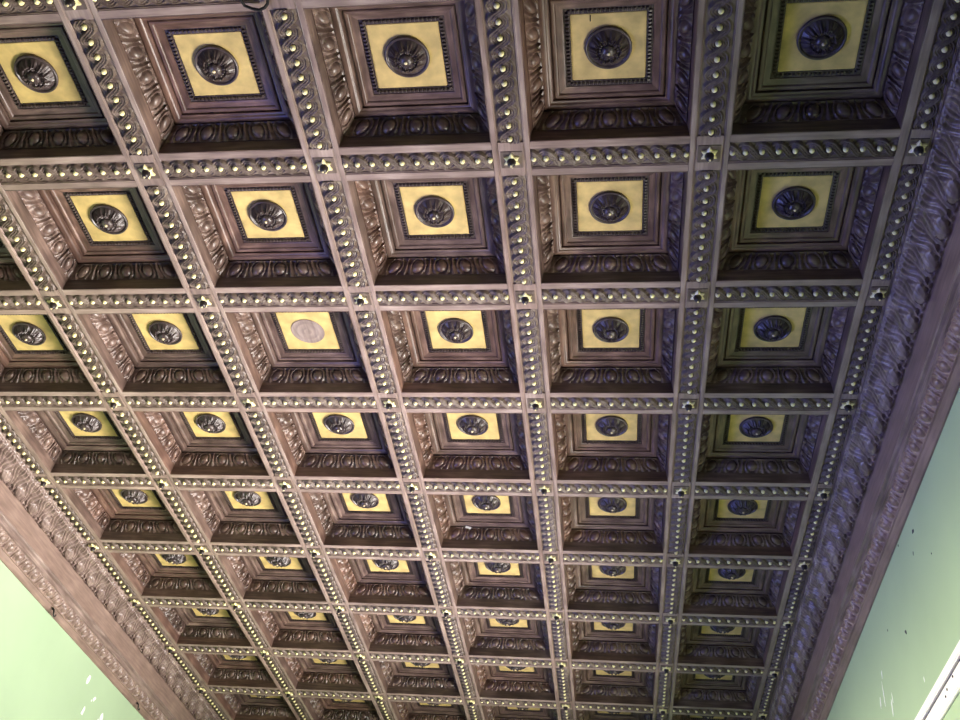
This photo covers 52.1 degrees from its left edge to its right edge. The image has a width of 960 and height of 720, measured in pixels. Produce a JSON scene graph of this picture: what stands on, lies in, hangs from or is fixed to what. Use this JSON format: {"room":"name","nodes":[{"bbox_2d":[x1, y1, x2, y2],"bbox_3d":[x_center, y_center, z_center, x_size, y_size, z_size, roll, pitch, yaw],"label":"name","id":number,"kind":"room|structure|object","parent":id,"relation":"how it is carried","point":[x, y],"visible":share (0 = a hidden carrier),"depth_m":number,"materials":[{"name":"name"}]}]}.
{"room":"ornate hall","nodes":[
{"label":"ornate hall","id":0,"kind":"room"},
{"bbox_2d":[0,560,144,719],"bbox_3d":[-4.079,1.046,3.522,0.182,5.544,14.580,0,-42,8],"label":"wall","id":1,"kind":"structure","parent":0,"point":[45,674],"depth_m":7.66,"materials":[{"name":"green paint"}]},
{"bbox_2d":[0,432,219,719],"bbox_3d":[-3.321,1.128,7.232,0.300,0.643,8.820,0,-42,8],"label":"crown molding","id":2,"kind":"structure","parent":1,"relation":"attached to","point":[39,545],"depth_m":7.98,"materials":[{"name":"brown wood"}]},
{"bbox_2d":[0,405,232,719],"bbox_3d":[-3.071,1.163,7.409,0.143,0.125,8.293,0,-42,8],"label":"ceiling beam","id":3,"kind":"structure","parent":0,"point":[8,428],"depth_m":7.79,"materials":[{"name":"brown wood"}]},
{"bbox_2d":[0,182,312,719],"bbox_3d":[-2.196,1.161,7.287,0.176,0.125,8.293,0,-42,8],"label":"ceiling beam","id":4,"kind":"structure","parent":0,"point":[14,234],"depth_m":6.45,"materials":[{"name":"brown wood"}]},
{"bbox_2d":[53,0,396,719],"bbox_3d":[-1.305,1.159,7.164,0.176,0.125,8.293,0,-42,8],"label":"ceiling beam","id":5,"kind":"structure","parent":0,"point":[83,24],"depth_m":5.43,"materials":[{"name":"brown wood"}]},
{"bbox_2d":[259,0,484,719],"bbox_3d":[-0.414,1.156,7.040,0.176,0.125,8.293,0,-42,8],"label":"ceiling beam","id":6,"kind":"structure","parent":0,"point":[285,20],"depth_m":5.31,"materials":[{"name":"brown wood"}]},
{"bbox_2d":[475,0,575,719],"bbox_3d":[0.478,1.154,6.916,0.176,0.125,8.293,0,-42,8],"label":"ceiling beam","id":7,"kind":"structure","parent":0,"point":[498,21],"depth_m":5.20,"materials":[{"name":"brown wood"}]},
{"bbox_2d":[652,0,743,719],"bbox_3d":[1.369,1.152,6.793,0.176,0.125,8.293,0,-42,8],"label":"ceiling beam","id":8,"kind":"structure","parent":0,"point":[719,27],"depth_m":5.09,"materials":[{"name":"brown wood"}]},
{"bbox_2d":[827,387,959,719],"bbox_3d":[2.154,1.030,2.657,0.182,5.544,14.580,0,-42,8],"label":"wall","id":9,"kind":"structure","parent":0,"point":[911,630],"depth_m":5.53,"materials":[{"name":"green paint"}]},
{"bbox_2d":[767,46,959,719],"bbox_3d":[2.437,1.113,6.433,0.300,0.643,8.820,0,-42,8],"label":"crown molding","id":10,"kind":"structure","parent":9,"relation":"attached to","point":[911,384],"depth_m":5.49,"materials":[{"name":"brown wood"}]},
{"bbox_2d":[914,640,959,719],"bbox_3d":[2.333,1.383,4.686,0.027,0.163,10.890,0,-42,8],"label":"wall rail","id":11,"kind":"object","parent":9,"relation":"attached to","point":[946,688],"visible":1,"depth_m":5.02,"materials":[{"name":"white paint"}]},
{"bbox_3d":[-0.710,-1.068,4.944,6.475,0.090,14.940,0,-42,8],"label":"ceiling","id":12,"kind":"structure","parent":0,"visible":0},
{"bbox_2d":[0,237,32,290],"bbox_3d":[-2.915,-0.708,5.418,0.722,0.213,0.706,0,-42,8],"label":"coffer","id":13,"kind":"object","parent":12,"relation":"attached to","point":[12,278],"visible":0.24,"depth_m":5.61,"materials":[{"name":"brown wood"}]},
{"bbox_2d":[0,314,95,391],"bbox_3d":[-2.821,-0.110,6.085,0.722,0.213,0.706,0,-42,8],"label":"coffer","id":14,"kind":"object","parent":12,"relation":"attached to","point":[34,356],"visible":0.62,"depth_m":6.27,"materials":[{"name":"brown wood"}]},
{"bbox_2d":[0,21,122,158],"bbox_3d":[-2.118,-1.308,4.628,0.722,0.213,0.706,0,-42,8],"label":"coffer","id":15,"kind":"object","parent":12,"relation":"attached to","point":[50,107],"visible":0.62,"depth_m":4.79,"materials":[{"name":"brown wood"}]},
{"bbox_2d":[5,411,145,473],"bbox_3d":[-2.727,0.488,6.751,0.722,0.213,0.706,0,-42,8],"label":"coffer","id":16,"kind":"object","parent":12,"relation":"attached to","point":[64,441],"visible":0.59,"depth_m":6.92,"materials":[{"name":"brown wood"}]},
{"bbox_2d":[4,187,183,289],"bbox_3d":[-2.024,-0.710,5.295,0.722,0.213,0.706,0,-42,8],"label":"coffer","id":17,"kind":"object","parent":12,"relation":"attached to","point":[88,238],"visible":0.6,"depth_m":5.41,"materials":[{"name":"brown wood"}]},
{"bbox_2d":[62,488,187,541],"bbox_3d":[-2.633,1.085,7.417,0.722,0.213,0.706,0,-42,8],"label":"coffer","id":18,"kind":"object","parent":12,"relation":"attached to","point":[112,514],"visible":0.56,"depth_m":7.60,"materials":[{"name":"brown wood"}]},
{"bbox_2d":[77,313,230,391],"bbox_3d":[-1.930,-0.113,5.961,0.722,0.213,0.706,0,-42,8],"label":"coffer","id":19,"kind":"object","parent":12,"relation":"attached to","point":[143,352],"visible":0.61,"depth_m":6.11,"materials":[{"name":"brown wood"}]},
{"bbox_2d":[110,553,221,597],"bbox_3d":[-2.539,1.683,8.083,0.722,0.213,0.706,0,-42,8],"label":"coffer","id":20,"kind":"object","parent":12,"relation":"attached to","point":[164,575],"visible":0.58,"depth_m":8.28,"materials":[{"name":"brown wood"}]},
{"bbox_2d":[133,411,268,475],"bbox_3d":[-1.836,0.485,6.627,0.722,0.213,0.706,0,-42,8],"label":"coffer","id":21,"kind":"object","parent":12,"relation":"attached to","point":[186,442],"visible":0.61,"depth_m":6.79,"materials":[{"name":"brown wood"}]},
{"bbox_2d":[150,607,251,646],"bbox_3d":[-2.445,2.281,8.749,0.722,0.213,0.706,0,-42,8],"label":"coffer","id":22,"kind":"object","parent":12,"relation":"attached to","point":[198,626],"visible":0.47,"depth_m":8.95,"materials":[{"name":"brown wood"}]},
{"bbox_2d":[101,11,301,153],"bbox_3d":[-1.226,-1.310,4.505,0.722,0.213,0.706,0,-42,8],"label":"coffer","id":23,"kind":"object","parent":12,"relation":"attached to","point":[207,82],"visible":0.75,"depth_m":4.59,"materials":[{"name":"brown wood"}]},
{"bbox_2d":[0,0,447,23],"bbox_3d":[-0.828,-1.604,4.104,5.504,0.230,0.193,0,-42,8],"label":"cross beam","id":24,"kind":"structure","parent":12,"relation":"attached to","point":[11,11],"depth_m":4.16,"materials":[{"name":"brown wood"}]},
{"bbox_2d":[239,0,268,11],"bbox_3d":[-0.949,-1.481,4.079,0.147,0.031,0.053,9,-41,-3],"label":"loose wire","id":25,"kind":"object","parent":24,"relation":"hanging from","point":[265,6],"visible":1,"depth_m":4.08,"materials":[{"name":"metal"}]},
{"bbox_2d":[184,653,277,687],"bbox_3d":[-2.351,2.879,9.415,0.722,0.213,0.706,0,-42,8],"label":"coffer","id":26,"kind":"object","parent":12,"relation":"attached to","point":[214,669],"visible":0.45,"depth_m":9.62,"materials":[{"name":"brown wood"}]},
{"bbox_2d":[180,490,300,544],"bbox_3d":[-1.742,1.083,7.293,0.722,0.213,0.706,0,-42,8],"label":"coffer","id":27,"kind":"object","parent":12,"relation":"attached to","point":[260,517],"visible":0.59,"depth_m":7.48,"materials":[{"name":"brown wood"}]},
{"bbox_2d":[214,693,296,719],"bbox_3d":[-2.257,3.477,10.081,0.722,0.213,0.706,0,-42,8],"label":"coffer","id":28,"kind":"object","parent":12,"relation":"attached to","point":[238,706],"visible":0.41,"depth_m":10.29,"materials":[{"name":"brown wood"}]},
{"bbox_2d":[172,182,341,287],"bbox_3d":[-1.132,-0.713,5.171,0.722,0.213,0.706,0,-42,8],"label":"coffer","id":29,"kind":"object","parent":12,"relation":"attached to","point":[250,234],"visible":0.61,"depth_m":5.29,"materials":[{"name":"brown wood"}]},
{"bbox_2d":[218,555,326,601],"bbox_3d":[-1.648,1.681,7.959,0.722,0.213,0.706,0,-42,8],"label":"coffer","id":30,"kind":"object","parent":12,"relation":"attached to","point":[254,577],"visible":0.5,"depth_m":8.15,"materials":[{"name":"brown wood"}]},
{"bbox_2d":[225,311,372,392],"bbox_3d":[-1.038,-0.115,5.837,0.722,0.213,0.706,0,-42,8],"label":"coffer","id":31,"kind":"object","parent":12,"relation":"attached to","point":[309,351],"visible":0.61,"depth_m":5.99,"materials":[{"name":"brown wood"}]},
{"bbox_2d":[250,610,348,649],"bbox_3d":[-1.554,2.279,8.625,0.722,0.213,0.706,0,-42,8],"label":"coffer","id":32,"kind":"object","parent":12,"relation":"attached to","point":[281,629],"visible":0.58,"depth_m":8.82,"materials":[{"name":"brown wood"}]},
{"bbox_2d":[277,657,367,691],"bbox_3d":[-1.460,2.877,9.291,0.722,0.213,0.706,0,-42,8],"label":"coffer","id":33,"kind":"object","parent":12,"relation":"attached to","point":[304,673],"visible":0.44,"depth_m":9.49,"materials":[{"name":"brown wood"}]},
{"bbox_2d":[267,412,396,477],"bbox_3d":[-0.944,0.483,6.503,0.722,0.213,0.706,0,-42,8],"label":"coffer","id":34,"kind":"object","parent":12,"relation":"attached to","point":[314,444],"visible":0.72,"depth_m":6.67,"materials":[{"name":"brown wood"}]},
{"bbox_2d":[301,697,380,719],"bbox_3d":[-1.366,3.475,9.957,0.722,0.213,0.706,0,-42,8],"label":"coffer","id":35,"kind":"object","parent":12,"relation":"attached to","point":[318,708],"visible":0.38,"depth_m":10.16,"materials":[{"name":"brown wood"}]},
{"bbox_2d":[301,492,416,546],"bbox_3d":[-0.850,1.081,7.169,0.722,0.213,0.706,0,-42,8],"label":"coffer","id":36,"kind":"object","parent":12,"relation":"attached to","point":[344,519],"visible":0.62,"depth_m":7.35,"materials":[{"name":"brown wood"}]},
{"bbox_2d":[329,558,433,604],"bbox_3d":[-0.756,1.679,7.835,0.722,0.213,0.706,0,-42,8],"label":"coffer","id":37,"kind":"object","parent":12,"relation":"attached to","point":[360,580],"visible":0.7,"depth_m":8.03,"materials":[{"name":"brown wood"}]},
{"bbox_2d":[303,0,490,147],"bbox_3d":[-0.335,-1.313,4.381,0.722,0.213,0.706,0,-42,8],"label":"coffer","id":38,"kind":"object","parent":12,"relation":"attached to","point":[394,74],"visible":0.87,"depth_m":4.46,"materials":[{"name":"brown wood"}]},
{"bbox_2d":[353,614,447,653],"bbox_3d":[-0.662,2.277,8.502,0.722,0.213,0.706,0,-42,8],"label":"coffer","id":39,"kind":"object","parent":12,"relation":"attached to","point":[380,633],"visible":0.49,"depth_m":8.70,"materials":[{"name":"brown wood"}]},
{"bbox_2d":[0,392,833,414],"bbox_3d":[-0.546,0.189,6.103,5.504,0.230,0.193,0,-42,8],"label":"cross beam","id":40,"kind":"structure","parent":12,"relation":"attached to","point":[607,403],"depth_m":6.01,"materials":[{"name":"brown wood"}]},
{"bbox_2d":[373,661,460,695],"bbox_3d":[-0.568,2.874,9.168,0.722,0.213,0.706,0,-42,8],"label":"coffer","id":41,"kind":"object","parent":12,"relation":"attached to","point":[395,677],"visible":0.59,"depth_m":9.37,"materials":[{"name":"brown wood"}]},
{"bbox_2d":[347,176,506,285],"bbox_3d":[-0.241,-0.715,5.047,0.722,0.213,0.706,0,-42,8],"label":"coffer","id":42,"kind":"object","parent":12,"relation":"attached to","point":[426,231],"visible":0.85,"depth_m":5.16,"materials":[{"name":"brown wood"}]},
{"bbox_2d":[390,701,466,719],"bbox_3d":[-0.474,3.472,9.834,0.722,0.213,0.706,0,-42,8],"label":"coffer","id":43,"kind":"object","parent":12,"relation":"attached to","point":[402,710],"visible":0.49,"depth_m":10.04,"materials":[{"name":"brown wood"}]},
{"bbox_2d":[51,473,810,499],"bbox_3d":[-0.452,0.787,6.769,5.504,0.230,0.193,0,-42,8],"label":"cross beam","id":44,"kind":"structure","parent":12,"relation":"attached to","point":[447,486],"depth_m":6.67,"materials":[{"name":"brown wood"}]},
{"bbox_2d":[0,279,862,313],"bbox_3d":[-0.640,-0.409,5.437,5.504,0.230,0.193,0,-42,8],"label":"cross beam","id":45,"kind":"structure","parent":12,"relation":"attached to","point":[845,292],"depth_m":5.30,"materials":[{"name":"brown wood"}]},
{"bbox_2d":[100,540,792,569],"bbox_3d":[-0.358,1.385,7.435,5.504,0.230,0.193,0,-42,8],"label":"cross beam","id":46,"kind":"structure","parent":12,"relation":"attached to","point":[113,546],"depth_m":7.34,"materials":[{"name":"brown wood"}]},
{"bbox_2d":[0,129,900,189],"bbox_3d":[-0.734,-1.006,4.770,5.504,0.230,0.193,0,-42,8],"label":"cross beam","id":47,"kind":"structure","parent":12,"relation":"attached to","point":[866,147],"depth_m":4.61,"materials":[{"name":"brown wood"}]},
{"bbox_2d":[381,310,519,392],"bbox_3d":[-0.147,-0.117,5.713,0.722,0.213,0.706,0,-42,8],"label":"coffer","id":48,"kind":"object","parent":12,"relation":"attached to","point":[433,351],"visible":0.73,"depth_m":5.86,"materials":[{"name":"brown wood"}]},
{"bbox_2d":[142,596,776,627],"bbox_3d":[-0.264,1.983,8.101,5.504,0.230,0.193,0,-42,8],"label":"cross beam","id":49,"kind":"structure","parent":12,"relation":"attached to","point":[152,601],"depth_m":8.01,"materials":[{"name":"brown wood"}]},
{"bbox_2d":[407,413,529,479],"bbox_3d":[-0.053,0.481,6.379,0.722,0.213,0.706,0,-42,8],"label":"coffer","id":50,"kind":"object","parent":12,"relation":"attached to","point":[447,445],"visible":0.77,"depth_m":6.55,"materials":[{"name":"brown wood"}]},
{"bbox_2d":[177,644,764,675],"bbox_3d":[-0.170,2.581,8.767,5.504,0.230,0.193,0,-42,8],"label":"cross beam","id":51,"kind":"structure","parent":12,"relation":"attached to","point":[186,648],"depth_m":8.67,"materials":[{"name":"brown wood"}]},
{"bbox_2d":[208,685,753,717],"bbox_3d":[-0.076,3.179,9.433,5.504,0.230,0.193,0,-42,8],"label":"cross beam","id":52,"kind":"structure","parent":12,"relation":"attached to","point":[505,702],"depth_m":9.34,"materials":[{"name":"brown wood"}]},
{"bbox_2d":[427,494,537,549],"bbox_3d":[0.041,1.079,7.045,0.722,0.213,0.706,0,-42,8],"label":"coffer","id":53,"kind":"object","parent":12,"relation":"attached to","point":[495,521],"visible":0.7,"depth_m":7.23,"materials":[{"name":"brown wood"}]},
{"bbox_2d":[445,561,544,608],"bbox_3d":[0.135,1.677,7.712,0.722,0.213,0.706,0,-42,8],"label":"coffer","id":54,"kind":"object","parent":12,"relation":"attached to","point":[473,584],"visible":0.7,"depth_m":7.90,"materials":[{"name":"brown wood"}]},
{"bbox_2d":[459,617,550,657],"bbox_3d":[0.229,2.274,8.378,0.722,0.213,0.706,0,-42,8],"label":"coffer","id":55,"kind":"object","parent":12,"relation":"attached to","point":[482,636],"visible":0.66,"depth_m":8.57,"materials":[{"name":"brown wood"}]},
{"bbox_2d":[471,665,555,700],"bbox_3d":[0.323,2.872,9.044,0.722,0.213,0.706,0,-42,8],"label":"coffer","id":56,"kind":"object","parent":12,"relation":"attached to","point":[510,682],"visible":0.59,"depth_m":9.24,"materials":[{"name":"brown wood"}]},
{"bbox_2d":[481,705,557,719],"bbox_3d":[0.417,3.470,9.710,0.722,0.213,0.706,0,-42,8],"label":"coffer","id":57,"kind":"object","parent":12,"relation":"attached to","point":[490,712],"visible":0.34,"depth_m":9.89,"materials":[{"name":"brown wood"}]},
{"bbox_2d":[518,0,698,141],"bbox_3d":[0.557,-1.315,4.257,0.722,0.213,0.706,0,-42,8],"label":"coffer","id":58,"kind":"object","parent":12,"relation":"attached to","point":[584,79],"visible":1,"depth_m":4.35,"materials":[{"name":"brown wood"}]},
{"bbox_2d":[532,171,687,283],"bbox_3d":[0.651,-0.717,4.923,0.722,0.213,0.706,0,-42,8],"label":"coffer","id":59,"kind":"object","parent":12,"relation":"attached to","point":[601,227],"visible":0.77,"depth_m":5.03,"materials":[{"name":"brown wood"}]},
{"bbox_2d":[543,308,678,392],"bbox_3d":[0.745,-0.119,5.590,0.722,0.213,0.706,0,-42,8],"label":"coffer","id":60,"kind":"object","parent":12,"relation":"attached to","point":[588,350],"visible":0.71,"depth_m":5.73,"materials":[{"name":"brown wood"}]},
{"bbox_2d":[551,413,671,481],"bbox_3d":[0.839,0.478,6.256,0.722,0.213,0.706,0,-42,8],"label":"coffer","id":61,"kind":"object","parent":12,"relation":"attached to","point":[587,446],"visible":0.73,"depth_m":6.42,"materials":[{"name":"brown wood"}]},
{"bbox_2d":[558,496,666,552],"bbox_3d":[0.933,1.076,6.922,0.722,0.213,0.706,0,-42,8],"label":"coffer","id":62,"kind":"object","parent":12,"relation":"attached to","point":[593,524],"visible":0.69,"depth_m":7.10,"materials":[{"name":"brown wood"}]},
{"bbox_2d":[564,564,661,612],"bbox_3d":[1.027,1.674,7.588,0.722,0.213,0.706,0,-42,8],"label":"coffer","id":63,"kind":"object","parent":12,"relation":"attached to","point":[588,587],"visible":0.73,"depth_m":7.78,"materials":[{"name":"brown wood"}]},
{"bbox_2d":[568,621,658,661],"bbox_3d":[1.121,2.272,8.254,0.722,0.213,0.706,0,-42,8],"label":"coffer","id":64,"kind":"object","parent":12,"relation":"attached to","point":[607,641],"visible":0.68,"depth_m":8.45,"materials":[{"name":"brown wood"}]},
{"bbox_2d":[572,669,655,704],"bbox_3d":[1.215,2.870,8.920,0.722,0.213,0.706,0,-42,8],"label":"coffer","id":65,"kind":"object","parent":12,"relation":"attached to","point":[599,686],"visible":0.66,"depth_m":9.12,"materials":[{"name":"brown wood"}]},
{"bbox_2d":[576,710,652,719],"bbox_3d":[1.309,3.468,9.586,0.722,0.213,0.706,0,-42,8],"label":"coffer","id":66,"kind":"object","parent":12,"relation":"attached to","point":[580,714],"visible":0.23,"depth_m":9.75,"materials":[{"name":"brown wood"}]},
{"bbox_2d":[672,714,751,719],"bbox_3d":[2.200,3.466,9.463,0.722,0.213,0.706,0,-42,8],"label":"coffer","id":67,"kind":"object","parent":12,"relation":"attached to","point":[674,716],"visible":0.12,"depth_m":9.60,"materials":[{"name":"brown wood"}]},
{"bbox_2d":[673,673,761,709],"bbox_3d":[2.106,2.868,8.796,0.722,0.213,0.706,0,-42,8],"label":"coffer","id":68,"kind":"object","parent":12,"relation":"attached to","point":[691,690],"visible":0.59,"depth_m":9.00,"materials":[{"name":"brown wood"}]},
{"bbox_2d":[677,625,773,666],"bbox_3d":[2.012,2.270,8.130,0.722,0.213,0.706,0,-42,8],"label":"coffer","id":69,"kind":"object","parent":12,"relation":"attached to","point":[698,644],"visible":0.6,"depth_m":8.32,"materials":[{"name":"brown wood"}]},
{"bbox_2d":[682,568,788,615],"bbox_3d":[1.918,1.672,7.464,0.722,0.213,0.706,0,-42,8],"label":"coffer","id":70,"kind":"object","parent":12,"relation":"attached to","point":[721,591],"visible":0.7,"depth_m":7.65,"materials":[{"name":"brown wood"}]},
{"bbox_2d":[688,499,806,555],"bbox_3d":[1.824,1.074,6.798,0.722,0.213,0.706,0,-42,8],"label":"coffer","id":71,"kind":"object","parent":12,"relation":"attached to","point":[718,526],"visible":0.69,"depth_m":6.97,"materials":[{"name":"brown wood"}]},
{"bbox_2d":[696,414,827,483],"bbox_3d":[1.730,0.476,6.132,0.722,0.213,0.706,0,-42,8],"label":"coffer","id":72,"kind":"object","parent":12,"relation":"attached to","point":[735,448],"visible":0.75,"depth_m":6.29,"materials":[{"name":"brown wood"}]},
{"bbox_2d":[705,306,855,393],"bbox_3d":[1.636,-0.122,5.466,0.722,0.213,0.706,0,-42,8],"label":"coffer","id":73,"kind":"object","parent":12,"relation":"attached to","point":[752,349],"visible":0.77,"depth_m":5.60,"materials":[{"name":"brown wood"}]},
{"bbox_2d":[716,165,891,280],"bbox_3d":[1.542,-0.720,4.800,0.722,0.213,0.706,0,-42,8],"label":"coffer","id":74,"kind":"object","parent":12,"relation":"attached to","point":[812,223],"visible":0.7,"depth_m":4.90,"materials":[{"name":"brown wood"}]},
{"bbox_2d":[731,0,933,134],"bbox_3d":[1.448,-1.317,4.133,0.722,0.213,0.706,0,-42,8],"label":"coffer","id":75,"kind":"object","parent":12,"relation":"attached to","point":[804,65],"visible":0.97,"depth_m":4.24,"materials":[{"name":"brown wood"}]},
{"bbox_2d":[751,0,959,719],"bbox_3d":[2.244,1.149,6.671,0.143,0.125,8.293,0,-42,8],"label":"ceiling beam","id":76,"kind":"structure","parent":12,"relation":"attached to","point":[941,43],"depth_m":4.99,"materials":[{"name":"brown wood"}]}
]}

